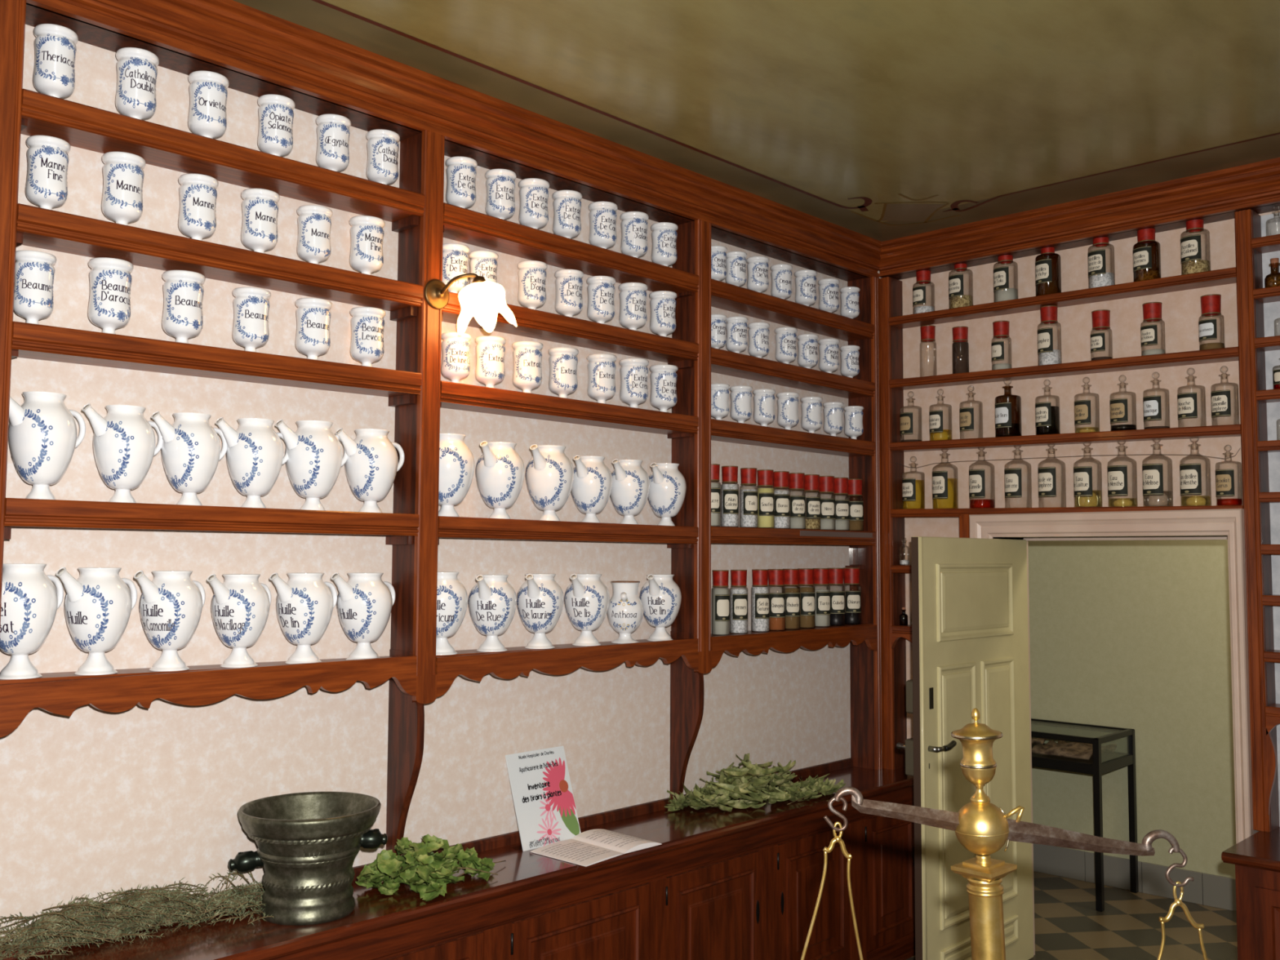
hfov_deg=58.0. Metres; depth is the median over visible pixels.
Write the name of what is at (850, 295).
apothecary jar
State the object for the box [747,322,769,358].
apothecary jar
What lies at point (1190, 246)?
glass bottle
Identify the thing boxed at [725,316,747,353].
apothecary jar
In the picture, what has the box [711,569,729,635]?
glass bottle
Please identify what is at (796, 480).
glass bottle
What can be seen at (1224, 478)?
glass bottle
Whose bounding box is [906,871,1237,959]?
floor
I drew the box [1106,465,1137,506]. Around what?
glass bottle
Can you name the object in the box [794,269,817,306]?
apothecary jar
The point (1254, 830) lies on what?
trim
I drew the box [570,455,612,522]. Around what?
jug
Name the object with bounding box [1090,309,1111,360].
glass bottle
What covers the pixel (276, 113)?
apothecary jar
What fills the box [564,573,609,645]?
jug
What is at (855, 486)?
glass bottle
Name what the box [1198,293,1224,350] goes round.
glass bottle
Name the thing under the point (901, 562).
glass bottle
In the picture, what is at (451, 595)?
jug
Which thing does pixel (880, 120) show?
ceiling
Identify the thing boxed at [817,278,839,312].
apothecary jar
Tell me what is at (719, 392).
apothecary jar
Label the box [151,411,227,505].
jug
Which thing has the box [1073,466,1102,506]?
glass bottle
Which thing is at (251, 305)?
apothecary jar
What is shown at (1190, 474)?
glass bottle
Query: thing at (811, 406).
apothecary jar
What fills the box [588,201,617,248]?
apothecary jar
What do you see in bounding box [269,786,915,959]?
base cabinet
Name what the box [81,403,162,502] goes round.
jug
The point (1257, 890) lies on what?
base cabinet
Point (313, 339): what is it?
apothecary jar
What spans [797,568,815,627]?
glass bottle
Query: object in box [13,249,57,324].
apothecary jar
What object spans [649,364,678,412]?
apothecary jar
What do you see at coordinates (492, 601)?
jug
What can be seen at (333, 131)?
apothecary jar
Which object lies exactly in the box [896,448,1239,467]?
cord
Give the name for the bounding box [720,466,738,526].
glass bottle
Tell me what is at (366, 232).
apothecary jar
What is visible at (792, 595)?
glass bottle
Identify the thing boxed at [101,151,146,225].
apothecary jar
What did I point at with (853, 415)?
apothecary jar
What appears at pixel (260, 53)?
shelving unit
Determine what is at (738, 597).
glass bottle
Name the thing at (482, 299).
wall lamp
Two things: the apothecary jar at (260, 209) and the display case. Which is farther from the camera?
the display case
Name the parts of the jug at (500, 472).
spout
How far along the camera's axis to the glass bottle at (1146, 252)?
4.55 m
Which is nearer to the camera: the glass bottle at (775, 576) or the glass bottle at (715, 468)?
the glass bottle at (715, 468)
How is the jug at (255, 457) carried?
on the shelving unit at (260, 53)
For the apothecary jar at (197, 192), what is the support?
on the shelving unit at (260, 53)
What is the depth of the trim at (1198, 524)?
4.34 m
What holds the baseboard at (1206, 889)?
attached to the wall at (1131, 634)
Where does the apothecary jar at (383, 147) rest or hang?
on the shelving unit at (260, 53)
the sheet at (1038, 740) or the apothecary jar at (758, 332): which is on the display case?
the sheet at (1038, 740)
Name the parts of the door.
slot plate, handle, panel moulding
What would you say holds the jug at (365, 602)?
on the shelving unit at (260, 53)
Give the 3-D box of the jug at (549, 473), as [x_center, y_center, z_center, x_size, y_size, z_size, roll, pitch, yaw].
[-0.306,0.013,3.896,0.209,0.253,0.169,2,-4,-30]
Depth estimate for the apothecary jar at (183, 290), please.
2.97 m
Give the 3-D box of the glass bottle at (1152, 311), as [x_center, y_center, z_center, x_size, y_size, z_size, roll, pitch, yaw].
[2.023,-0.591,4.556,0.089,0.212,0.088,2,-4,-29]
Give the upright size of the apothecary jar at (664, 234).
0.175 m
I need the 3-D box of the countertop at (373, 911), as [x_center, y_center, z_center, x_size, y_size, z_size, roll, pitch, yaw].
[-0.623,1.171,3.356,0.365,0.071,5.324,-3,-5,44]
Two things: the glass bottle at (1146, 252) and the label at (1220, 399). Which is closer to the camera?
the label at (1220, 399)
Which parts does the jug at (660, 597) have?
spout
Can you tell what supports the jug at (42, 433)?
on the shelving unit at (260, 53)
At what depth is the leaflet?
3.86 m
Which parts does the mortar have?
handle, handle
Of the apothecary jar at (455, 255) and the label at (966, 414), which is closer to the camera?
the apothecary jar at (455, 255)
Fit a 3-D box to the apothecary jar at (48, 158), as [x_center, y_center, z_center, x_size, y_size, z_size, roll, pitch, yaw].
[-1.424,-0.724,2.774,0.096,0.180,0.096,-3,-5,42]
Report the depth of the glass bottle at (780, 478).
4.82 m
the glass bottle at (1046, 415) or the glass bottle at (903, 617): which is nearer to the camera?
the glass bottle at (1046, 415)
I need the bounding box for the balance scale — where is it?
[800,707,1207,959]
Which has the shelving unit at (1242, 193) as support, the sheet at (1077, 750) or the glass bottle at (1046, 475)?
the glass bottle at (1046, 475)
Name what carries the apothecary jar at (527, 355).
on the shelving unit at (260, 53)
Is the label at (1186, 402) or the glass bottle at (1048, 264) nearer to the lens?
the label at (1186, 402)
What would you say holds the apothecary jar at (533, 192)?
on the shelving unit at (260, 53)
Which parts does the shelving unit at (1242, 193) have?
shelf, shelf, shelf, shelf, shelf, shelf, cornice, shelf, shelf, shelf, shelf, shelf, shelf, shelf, panel, shelf, shelf, shelf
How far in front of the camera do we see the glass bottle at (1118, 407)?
4.58 m
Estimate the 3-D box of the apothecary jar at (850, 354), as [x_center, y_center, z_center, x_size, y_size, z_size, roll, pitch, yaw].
[0.957,-0.529,5.265,0.092,0.157,0.092,4,-5,-41]
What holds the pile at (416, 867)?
on the countertop at (373, 911)
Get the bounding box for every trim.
[968,508,1253,955]
[993,537,1259,834]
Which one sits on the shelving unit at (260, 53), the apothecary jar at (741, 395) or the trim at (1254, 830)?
the apothecary jar at (741, 395)
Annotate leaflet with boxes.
[505,746,580,851]
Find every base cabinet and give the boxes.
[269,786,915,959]
[1235,864,1279,959]
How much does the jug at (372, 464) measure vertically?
0.244 m
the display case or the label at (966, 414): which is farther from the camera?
the display case
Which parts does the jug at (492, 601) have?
spout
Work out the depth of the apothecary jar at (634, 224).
4.22 m
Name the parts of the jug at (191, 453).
spout, handle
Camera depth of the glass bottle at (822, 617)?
5.00 m
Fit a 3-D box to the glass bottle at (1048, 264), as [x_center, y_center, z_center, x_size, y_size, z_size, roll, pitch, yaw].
[1.720,-0.887,4.867,0.103,0.238,0.102,2,-4,-29]
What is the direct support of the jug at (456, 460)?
on the shelving unit at (260, 53)
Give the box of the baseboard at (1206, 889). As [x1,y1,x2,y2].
[1033,843,1236,911]
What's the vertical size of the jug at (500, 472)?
0.247 m
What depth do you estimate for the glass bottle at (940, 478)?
5.10 m
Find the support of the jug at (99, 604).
on the shelving unit at (260, 53)
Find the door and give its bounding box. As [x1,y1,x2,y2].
[896,536,1033,959]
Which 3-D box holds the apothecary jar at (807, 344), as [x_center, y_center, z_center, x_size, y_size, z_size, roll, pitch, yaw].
[0.730,-0.549,5.028,0.094,0.159,0.094,3,-5,-37]
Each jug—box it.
[0,563,63,679]
[8,391,85,499]
[56,567,137,675]
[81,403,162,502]
[133,570,205,671]
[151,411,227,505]
[207,573,271,667]
[215,417,288,508]
[269,573,337,663]
[275,419,348,510]
[330,572,395,659]
[335,427,404,512]
[435,571,467,655]
[438,433,475,516]
[467,574,516,652]
[475,440,524,519]
[516,573,564,648]
[525,444,573,520]
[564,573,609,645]
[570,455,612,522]
[606,580,644,643]
[609,458,649,524]
[639,574,681,640]
[647,462,686,525]
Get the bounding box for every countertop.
[0,757,913,959]
[1221,826,1279,871]
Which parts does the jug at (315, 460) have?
spout, handle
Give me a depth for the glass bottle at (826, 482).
5.06 m
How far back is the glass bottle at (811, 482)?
4.98 m
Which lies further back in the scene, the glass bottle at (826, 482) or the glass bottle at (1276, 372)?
the glass bottle at (826, 482)
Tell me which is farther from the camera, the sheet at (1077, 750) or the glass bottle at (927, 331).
the sheet at (1077, 750)
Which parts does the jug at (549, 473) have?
spout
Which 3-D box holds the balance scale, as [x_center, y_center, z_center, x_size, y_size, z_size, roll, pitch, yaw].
[0.670,0.740,2.116,0.814,0.639,0.220,1,-4,-4]
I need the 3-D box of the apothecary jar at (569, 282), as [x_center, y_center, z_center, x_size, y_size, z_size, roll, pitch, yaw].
[-0.246,-0.635,4.006,0.102,0.171,0.102,4,-5,-42]
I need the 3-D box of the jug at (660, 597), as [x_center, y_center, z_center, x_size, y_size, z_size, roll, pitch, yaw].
[0.074,0.471,4.274,0.162,0.246,0.200,2,-4,-19]
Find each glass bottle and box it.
[711,463,720,526]
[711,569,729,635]
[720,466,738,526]
[729,569,747,633]
[740,467,758,527]
[751,568,769,631]
[756,469,773,528]
[768,568,785,630]
[773,471,790,528]
[782,568,799,628]
[788,472,805,528]
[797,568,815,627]
[803,474,821,528]
[813,568,830,626]
[817,475,835,529]
[828,568,844,625]
[831,477,849,530]
[843,567,861,623]
[846,479,863,530]
[899,412,921,442]
[899,560,909,564]
[899,607,907,625]
[902,478,915,501]
[912,270,934,314]
[920,324,935,342]
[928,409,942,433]
[932,471,947,499]
[948,263,973,308]
[951,326,968,373]
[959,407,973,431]
[968,469,994,508]
[991,320,1011,369]
[993,254,1017,302]
[995,386,1022,437]
[1004,467,1022,497]
[1035,247,1061,296]
[1035,401,1059,435]
[1037,305,1061,365]
[1037,466,1056,497]
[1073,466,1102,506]
[1074,400,1099,432]
[1087,236,1114,288]
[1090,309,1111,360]
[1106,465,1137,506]
[1109,398,1136,431]
[1133,228,1160,281]
[1140,302,1164,355]
[1142,395,1169,429]
[1142,463,1172,506]
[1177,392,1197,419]
[1179,463,1210,506]
[1180,219,1209,275]
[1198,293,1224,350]
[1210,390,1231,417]
[1215,469,1241,505]
[1264,257,1279,287]
[1272,368,1279,389]
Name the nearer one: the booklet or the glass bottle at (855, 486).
the booklet
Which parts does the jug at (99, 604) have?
spout, handle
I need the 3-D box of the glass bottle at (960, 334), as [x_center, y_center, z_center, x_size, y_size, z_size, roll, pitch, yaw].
[1.424,-0.571,5.129,0.071,0.213,0.071,2,-4,-29]
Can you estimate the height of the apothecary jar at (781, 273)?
0.160 m
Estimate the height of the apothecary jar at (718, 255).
0.150 m
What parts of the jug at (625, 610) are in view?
spout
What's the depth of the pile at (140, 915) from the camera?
2.86 m
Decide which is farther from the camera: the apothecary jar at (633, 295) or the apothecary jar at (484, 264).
the apothecary jar at (633, 295)
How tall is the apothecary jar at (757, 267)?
0.160 m
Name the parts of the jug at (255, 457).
spout, handle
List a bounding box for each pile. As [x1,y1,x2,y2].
[0,869,274,959]
[355,833,506,901]
[664,753,845,811]
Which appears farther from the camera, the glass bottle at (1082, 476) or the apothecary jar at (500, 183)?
the glass bottle at (1082, 476)
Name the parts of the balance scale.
rod, rod, rod, rod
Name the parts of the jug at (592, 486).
spout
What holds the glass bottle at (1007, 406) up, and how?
on the shelving unit at (1242, 193)
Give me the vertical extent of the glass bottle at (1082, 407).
0.234 m
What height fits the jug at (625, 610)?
0.220 m
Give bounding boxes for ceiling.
[232,0,1279,241]
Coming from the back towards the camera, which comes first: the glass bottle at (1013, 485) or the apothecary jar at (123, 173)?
the glass bottle at (1013, 485)
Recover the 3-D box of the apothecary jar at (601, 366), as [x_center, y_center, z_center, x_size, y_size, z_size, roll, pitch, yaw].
[-0.137,-0.351,4.105,0.107,0.179,0.107,3,-5,-34]
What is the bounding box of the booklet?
[530,828,661,866]
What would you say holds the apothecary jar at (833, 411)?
on the shelving unit at (260, 53)
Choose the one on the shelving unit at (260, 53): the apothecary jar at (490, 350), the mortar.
the apothecary jar at (490, 350)
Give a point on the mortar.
(308, 843)
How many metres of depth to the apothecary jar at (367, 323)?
3.37 m
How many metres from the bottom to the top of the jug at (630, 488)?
0.233 m
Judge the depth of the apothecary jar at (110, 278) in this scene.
2.83 m
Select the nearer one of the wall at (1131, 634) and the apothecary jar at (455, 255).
the apothecary jar at (455, 255)
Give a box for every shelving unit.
[0,0,882,856]
[878,157,1279,831]
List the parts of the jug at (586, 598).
spout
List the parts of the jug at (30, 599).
spout, handle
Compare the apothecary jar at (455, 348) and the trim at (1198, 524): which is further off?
the trim at (1198, 524)
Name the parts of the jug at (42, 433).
spout, handle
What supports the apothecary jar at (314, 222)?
on the shelving unit at (260, 53)
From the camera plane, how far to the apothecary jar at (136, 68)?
2.90 m
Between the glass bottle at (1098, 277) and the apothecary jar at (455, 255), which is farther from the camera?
the glass bottle at (1098, 277)
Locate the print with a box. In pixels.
[536,756,579,845]
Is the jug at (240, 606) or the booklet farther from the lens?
the booklet
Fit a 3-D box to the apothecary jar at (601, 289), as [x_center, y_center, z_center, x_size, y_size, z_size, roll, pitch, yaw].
[-0.139,-0.630,4.119,0.105,0.176,0.105,4,-5,-43]
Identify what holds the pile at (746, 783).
on the countertop at (373, 911)
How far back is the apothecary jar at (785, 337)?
4.88 m
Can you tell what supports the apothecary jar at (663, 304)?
on the shelving unit at (260, 53)
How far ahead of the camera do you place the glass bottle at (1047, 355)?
4.82 m
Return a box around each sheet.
[1031,737,1046,744]
[1031,740,1116,759]
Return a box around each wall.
[0,24,850,944]
[877,210,1279,738]
[1027,539,1235,878]
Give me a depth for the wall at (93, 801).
3.33 m
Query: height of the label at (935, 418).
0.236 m
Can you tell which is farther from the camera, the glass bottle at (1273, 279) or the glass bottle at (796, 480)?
the glass bottle at (796, 480)
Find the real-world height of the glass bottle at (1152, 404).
0.229 m
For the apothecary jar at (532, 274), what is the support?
on the shelving unit at (260, 53)
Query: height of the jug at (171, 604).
0.254 m
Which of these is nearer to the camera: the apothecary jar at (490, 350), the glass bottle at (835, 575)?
the apothecary jar at (490, 350)
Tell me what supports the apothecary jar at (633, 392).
on the shelving unit at (260, 53)
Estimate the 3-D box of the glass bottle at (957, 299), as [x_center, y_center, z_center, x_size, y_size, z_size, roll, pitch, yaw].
[1.429,-0.876,5.145,0.105,0.242,0.103,2,-4,-29]
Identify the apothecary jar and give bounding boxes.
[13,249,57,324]
[25,135,71,209]
[33,23,78,98]
[88,257,133,333]
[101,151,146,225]
[115,47,159,119]
[161,270,205,343]
[177,173,218,240]
[188,70,229,138]
[232,287,271,351]
[240,188,279,253]
[257,93,295,156]
[295,297,332,359]
[297,204,332,264]
[315,114,351,171]
[349,215,385,275]
[350,306,385,367]
[366,128,399,184]
[440,332,471,382]
[442,243,469,293]
[445,156,477,208]
[468,250,498,284]
[475,336,506,387]
[484,168,516,219]
[511,341,543,393]
[517,260,547,310]
[518,177,549,229]
[547,346,578,398]
[551,190,582,238]
[554,269,583,317]
[586,275,615,324]
[586,353,617,404]
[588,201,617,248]
[618,282,647,330]
[618,358,648,408]
[619,211,648,257]
[648,290,677,337]
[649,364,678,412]
[650,222,678,266]
[711,245,727,280]
[711,314,727,348]
[711,383,729,420]
[725,251,746,286]
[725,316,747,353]
[729,385,752,423]
[746,256,768,292]
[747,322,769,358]
[752,388,775,426]
[770,263,792,299]
[774,327,797,364]
[776,391,799,430]
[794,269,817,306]
[796,333,818,368]
[800,396,822,433]
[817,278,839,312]
[817,338,839,373]
[822,401,844,436]
[840,286,860,318]
[840,345,860,377]
[843,405,863,439]
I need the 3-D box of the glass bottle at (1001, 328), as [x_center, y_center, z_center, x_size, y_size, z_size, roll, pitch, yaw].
[1.563,-0.577,4.995,0.083,0.215,0.082,2,-4,-29]
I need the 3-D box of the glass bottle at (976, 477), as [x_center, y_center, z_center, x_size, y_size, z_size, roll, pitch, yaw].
[1.488,-0.018,5.027,0.108,0.285,0.107,2,-4,-29]
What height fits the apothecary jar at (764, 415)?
0.160 m
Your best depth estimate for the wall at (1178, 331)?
4.83 m
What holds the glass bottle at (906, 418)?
on the shelving unit at (1242, 193)
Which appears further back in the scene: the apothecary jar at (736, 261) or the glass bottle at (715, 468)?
the apothecary jar at (736, 261)
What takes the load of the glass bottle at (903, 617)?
on the shelving unit at (1242, 193)
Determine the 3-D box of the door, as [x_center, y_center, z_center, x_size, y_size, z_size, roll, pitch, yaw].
[1.347,1.128,4.683,0.171,1.782,0.915,-3,-5,44]
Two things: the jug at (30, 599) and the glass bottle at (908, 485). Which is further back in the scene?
the glass bottle at (908, 485)
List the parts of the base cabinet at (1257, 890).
door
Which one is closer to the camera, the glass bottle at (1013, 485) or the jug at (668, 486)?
the jug at (668, 486)
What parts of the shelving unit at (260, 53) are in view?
shelf, shelf, shelf, shelf, shelf, cornice, shelf, shelf, shelf, shelf, shelf, shelf, shelf, shelf, shelf, shelf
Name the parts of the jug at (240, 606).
spout, handle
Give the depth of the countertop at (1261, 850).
3.84 m
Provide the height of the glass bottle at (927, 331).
0.237 m
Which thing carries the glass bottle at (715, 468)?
on the shelving unit at (260, 53)
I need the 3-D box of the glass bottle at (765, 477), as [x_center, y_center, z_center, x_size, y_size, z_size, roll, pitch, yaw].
[0.519,0.079,4.774,0.076,0.241,0.077,1,-4,-6]
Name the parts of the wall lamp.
wall plate, arm, lamp shade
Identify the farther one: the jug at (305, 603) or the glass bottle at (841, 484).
the glass bottle at (841, 484)
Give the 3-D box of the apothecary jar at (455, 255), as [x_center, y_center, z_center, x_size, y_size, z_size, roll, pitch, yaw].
[-0.588,-0.656,3.648,0.096,0.163,0.096,3,-5,-40]
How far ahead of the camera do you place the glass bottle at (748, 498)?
4.67 m
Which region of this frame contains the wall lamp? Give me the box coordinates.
[423,273,517,335]
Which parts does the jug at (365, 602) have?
spout, handle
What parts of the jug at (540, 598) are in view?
spout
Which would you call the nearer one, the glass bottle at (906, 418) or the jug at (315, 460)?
the jug at (315, 460)
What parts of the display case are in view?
frame, leg, leg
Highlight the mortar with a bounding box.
[228,791,387,925]
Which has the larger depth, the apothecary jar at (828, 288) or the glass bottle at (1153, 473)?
the apothecary jar at (828, 288)
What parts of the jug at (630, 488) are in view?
spout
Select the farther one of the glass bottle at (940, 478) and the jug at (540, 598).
the glass bottle at (940, 478)
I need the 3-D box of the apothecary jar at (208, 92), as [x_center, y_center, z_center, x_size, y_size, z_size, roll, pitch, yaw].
[-1.151,-0.981,3.076,0.102,0.183,0.102,4,-5,-45]
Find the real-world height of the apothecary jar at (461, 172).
0.171 m
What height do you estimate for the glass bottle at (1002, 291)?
0.240 m
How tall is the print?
0.274 m
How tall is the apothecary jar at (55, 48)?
0.182 m
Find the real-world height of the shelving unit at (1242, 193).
2.422 m
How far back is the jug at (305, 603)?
3.17 m
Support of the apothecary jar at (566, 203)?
on the shelving unit at (260, 53)
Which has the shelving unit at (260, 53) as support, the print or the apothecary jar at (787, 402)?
the apothecary jar at (787, 402)
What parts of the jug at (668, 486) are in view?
spout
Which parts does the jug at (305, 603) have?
spout, handle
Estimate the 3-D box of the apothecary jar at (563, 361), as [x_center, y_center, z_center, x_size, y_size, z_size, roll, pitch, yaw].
[-0.264,-0.360,3.971,0.105,0.177,0.105,3,-5,-36]
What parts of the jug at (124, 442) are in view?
spout, handle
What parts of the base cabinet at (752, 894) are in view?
door, door, door, door, door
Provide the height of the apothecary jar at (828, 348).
0.163 m
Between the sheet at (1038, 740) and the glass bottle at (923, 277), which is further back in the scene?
the sheet at (1038, 740)
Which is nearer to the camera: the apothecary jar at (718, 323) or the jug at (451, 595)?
the jug at (451, 595)
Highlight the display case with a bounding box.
[1031,718,1138,911]
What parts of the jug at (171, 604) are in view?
spout, handle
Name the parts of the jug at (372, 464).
spout, handle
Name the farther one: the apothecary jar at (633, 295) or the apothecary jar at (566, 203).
the apothecary jar at (633, 295)
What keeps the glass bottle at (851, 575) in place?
on the shelving unit at (260, 53)
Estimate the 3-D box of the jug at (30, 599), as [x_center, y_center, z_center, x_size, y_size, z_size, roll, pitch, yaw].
[-1.444,0.326,2.689,0.155,0.266,0.191,2,-4,-18]
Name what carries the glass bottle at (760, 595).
on the shelving unit at (260, 53)

